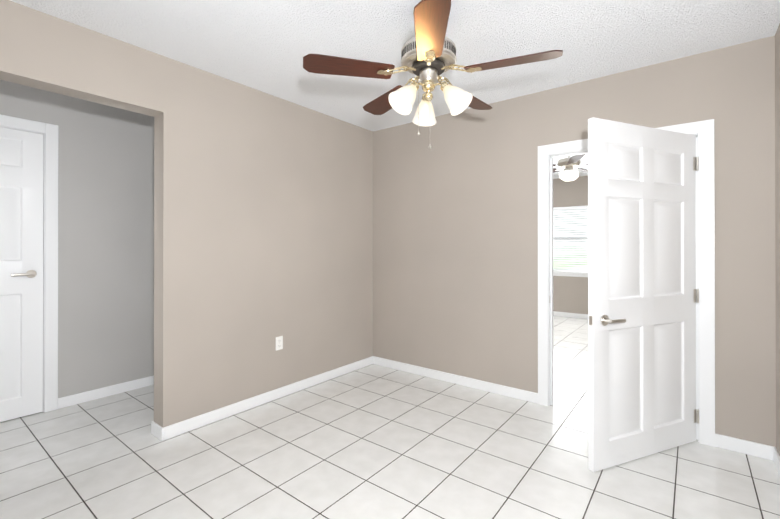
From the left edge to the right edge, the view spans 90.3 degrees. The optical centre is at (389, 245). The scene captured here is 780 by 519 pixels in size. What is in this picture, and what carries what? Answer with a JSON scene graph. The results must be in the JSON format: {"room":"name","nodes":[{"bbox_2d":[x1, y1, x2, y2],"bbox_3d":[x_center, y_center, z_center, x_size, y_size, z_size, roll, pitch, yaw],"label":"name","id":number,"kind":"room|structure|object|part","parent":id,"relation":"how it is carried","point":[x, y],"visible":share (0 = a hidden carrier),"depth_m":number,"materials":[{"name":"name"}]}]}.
{"room":"empty living room","nodes":[
{"label":"empty living room","id":0,"kind":"room"},
{"bbox_2d":[0,80,153,397],"bbox_3d":[-2.774,0.014,3.118,0.160,2.590,2.500,0,0,38],"label":"wall","id":1,"kind":"structure","parent":0,"point":[105,245],"depth_m":3.35,"materials":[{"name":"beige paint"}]},
{"bbox_2d":[0,127,42,421],"bbox_3d":[-2.965,0.211,2.727,0.094,2.178,0.803,0,0,38],"label":"door","id":2,"kind":"structure","parent":1,"relation":"in","point":[21,273],"depth_m":2.96,"materials":[{"name":"white paint"}]},
{"bbox_2d":[0,114,58,411],"bbox_3d":[-3.013,0.171,2.764,0.137,2.275,0.980,0,0,38],"label":"door frame","id":3,"kind":"structure","parent":1,"relation":"attached to","point":[50,132],"depth_m":3.07,"materials":[{"name":"white wood"}]},
{"bbox_2d":[58,375,153,408],"bbox_3d":[-2.333,1.268,3.541,0.013,0.085,1.085,0,0,38],"label":"baseboard","id":4,"kind":"structure","parent":1,"relation":"attached to","point":[91,395],"depth_m":3.36,"materials":[{"name":"white wood"}]},
{"bbox_2d":[0,0,372,427],"bbox_3d":[-1.416,0.014,2.884,0.150,2.590,3.800,0,0,38],"label":"wall","id":5,"kind":"structure","parent":0,"point":[263,220],"depth_m":3.01,"materials":[{"name":"beige paint"}]},
{"bbox_2d":[151,421,157,434],"bbox_3d":[-1.426,1.266,3.000,0.013,0.085,0.763,0,0,38],"label":"baseboard","id":6,"kind":"structure","parent":5,"relation":"attached to","point":[154,426],"depth_m":2.67,"materials":[{"name":"white wood"}]},
{"bbox_2d":[158,356,373,440],"bbox_3d":[-0.859,1.268,3.464,0.013,0.085,2.193,0,0,38],"label":"baseboard","id":7,"kind":"structure","parent":5,"relation":"attached to","point":[170,431],"depth_m":3.13,"materials":[{"name":"white wood"}]},
{"bbox_2d":[276,336,282,350],"bbox_3d":[-0.955,0.840,3.347,0.007,0.114,0.070,0,0,38],"label":"outlet","id":8,"kind":"object","parent":5,"relation":"attached to","point":[279,342],"visible":1,"depth_m":3.35,"materials":[{"name":"white plastic"}]},
{"bbox_2d":[0,316,779,518],"bbox_3d":[0.738,1.362,3.992,4.785,0.100,8.440,0,0,38],"label":"floor","id":9,"kind":"structure","parent":0,"point":[373,441],"depth_m":2.33,"materials":[{"name":"tile"}]},
{"bbox_2d":[10,0,779,178],"bbox_3d":[0.738,-1.328,3.999,4.785,0.100,8.440,0,0,38],"label":"ceiling","id":10,"kind":"structure","parent":0,"point":[266,46],"depth_m":2.38,"materials":[{"name":"white paint"}]},
{"bbox_2d":[303,0,562,148],"bbox_3d":[0.241,-0.897,2.127,1.282,0.774,1.236,0,0,38],"label":"ceiling fan","id":11,"kind":"object","parent":10,"relation":"hanging from","point":[428,55],"visible":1,"depth_m":2.00,"materials":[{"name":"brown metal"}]},
{"bbox_3d":[-0.211,-0.916,1.993,0.462,0.006,0.148,0,-11,-14],"label":"blade","id":12,"kind":"part","parent":11,"relation":"part of","materials":[{"name":"brown wood"}]},
{"label":"blade","id":13,"kind":"part","parent":11,"relation":"part of","materials":[{"name":"brown wood"}]},
{"bbox_3d":[0.090,-0.785,2.021,0.143,0.140,0.143,45,-22,-24],"label":"lamp shade","id":14,"kind":"part","parent":11,"relation":"part of","materials":[{"name":"white glass"}]},
{"bbox_3d":[0.203,-0.784,2.235,0.143,0.140,0.143,0,40,-2],"label":"lamp shade","id":15,"kind":"part","parent":11,"relation":"part of","materials":[{"name":"white glass"}]},
{"bbox_3d":[0.176,-0.917,1.666,0.148,0.006,0.462,-11,-1,4],"label":"blade","id":16,"kind":"part","parent":11,"relation":"part of","materials":[{"name":"brown wood"}]},
{"bbox_3d":[0.331,-0.785,2.029,0.143,0.140,0.143,-44,-19,21],"label":"lamp shade","id":17,"kind":"part","parent":11,"relation":"part of","materials":[{"name":"white glass"}]},
{"bbox_3d":[0.487,-0.915,2.424,0.148,0.006,0.462,14,9,39],"label":"blade","id":18,"kind":"part","parent":11,"relation":"part of","materials":[{"name":"brown wood"}]},
{"bbox_3d":[0.607,-0.916,1.932,0.462,0.006,0.148,0,11,22],"label":"blade","id":19,"kind":"part","parent":11,"relation":"part of","materials":[{"name":"brown wood"}]},
{"bbox_2d":[553,154,587,180],"bbox_3d":[2.278,-1.043,4.842,1.227,0.465,1.262,0,0,38],"label":"ceiling fan","id":20,"kind":"object","parent":10,"relation":"hanging from","point":[569,164],"visible":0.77,"depth_m":4.78,"materials":[{"name":"silver metal"}]},
{"bbox_3d":[2.124,-0.994,4.452,0.148,0.006,0.462,-11,-3,16],"label":"blade","id":21,"kind":"part","parent":20,"relation":"part of","materials":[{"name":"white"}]},
{"bbox_2d":[553,175,587,313],"bbox_3d":[3.502,0.025,7.115,4.255,2.590,0.120,0,0,38],"label":"wall","id":22,"kind":"structure","parent":0,"point":[570,294],"depth_m":7.17,"materials":[{"name":"beige paint"}]},
{"bbox_2d":[553,208,587,276],"bbox_3d":[3.456,-0.082,7.117,1.300,1.295,0.175,0,0,38],"label":"window","id":23,"kind":"structure","parent":22,"relation":"in","point":[571,273],"depth_m":7.23,"materials":[{"name":"white"}]},
{"bbox_2d":[553,206,587,271],"bbox_3d":[3.454,-0.130,7.114,1.192,1.193,0.053,0,0,38],"label":"window blinds","id":24,"kind":"object","parent":23,"relation":"attached to","point":[572,209],"visible":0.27,"depth_m":7.19,"materials":[{"name":"white plastic"}]},
{"bbox_2d":[553,311,587,318],"bbox_3d":[3.472,1.278,7.051,3.960,0.085,0.013,0,0,38],"label":"baseboard","id":25,"kind":"structure","parent":22,"relation":"attached to","point":[564,314],"depth_m":7.15,"materials":[{"name":"white wood"}]},
{"bbox_2d":[373,36,775,446],"bbox_3d":[0.800,0.016,3.643,4.255,2.590,0.120,0,0,38],"label":"wall","id":26,"kind":"structure","parent":0,"point":[455,249],"depth_m":3.31,"materials":[{"name":"beige paint"}]},
{"bbox_2d":[374,356,537,403],"bbox_3d":[0.530,1.269,3.766,1.795,0.085,0.013,0,0,38],"label":"baseboard","id":27,"kind":"structure","parent":26,"relation":"attached to","point":[512,392],"depth_m":3.65,"materials":[{"name":"white wood"}]},
{"bbox_2d":[538,119,714,446],"bbox_3d":[1.715,0.241,2.930,1.125,2.135,0.154,0,0,38],"label":"door frame","id":28,"kind":"structure","parent":26,"relation":"attached to","point":[703,131],"depth_m":2.59,"materials":[{"name":"white wood"}]},
{"bbox_2d":[588,117,698,471],"bbox_3d":[1.601,0.280,2.425,0.960,2.035,0.152,0,0,-23],"label":"door","id":29,"kind":"structure","parent":26,"relation":"in","point":[641,291],"depth_m":2.39,"materials":[{"name":"white paint"}]},
{"bbox_2d":[715,433,769,459],"bbox_3d":[2.223,1.265,2.448,0.275,0.085,0.013,0,0,38],"label":"baseboard","id":30,"kind":"structure","parent":26,"relation":"attached to","point":[764,451],"depth_m":2.44,"materials":[{"name":"white wood"}]},
{"bbox_2d":[775,24,779,455],"bbox_3d":[1.227,0.008,0.827,0.120,2.590,3.800,0,0,38],"label":"wall","id":31,"kind":"structure","parent":0,"point":[777,148],"depth_m":2.30,"materials":[{"name":"beige paint"}]},
{"bbox_2d":[770,446,779,475],"bbox_3d":[1.184,1.261,0.876,0.013,0.085,3.770,0,0,38],"label":"baseboard","id":32,"kind":"structure","parent":31,"relation":"attached to","point":[774,455],"depth_m":2.30,"materials":[{"name":"white wood"}]}
]}

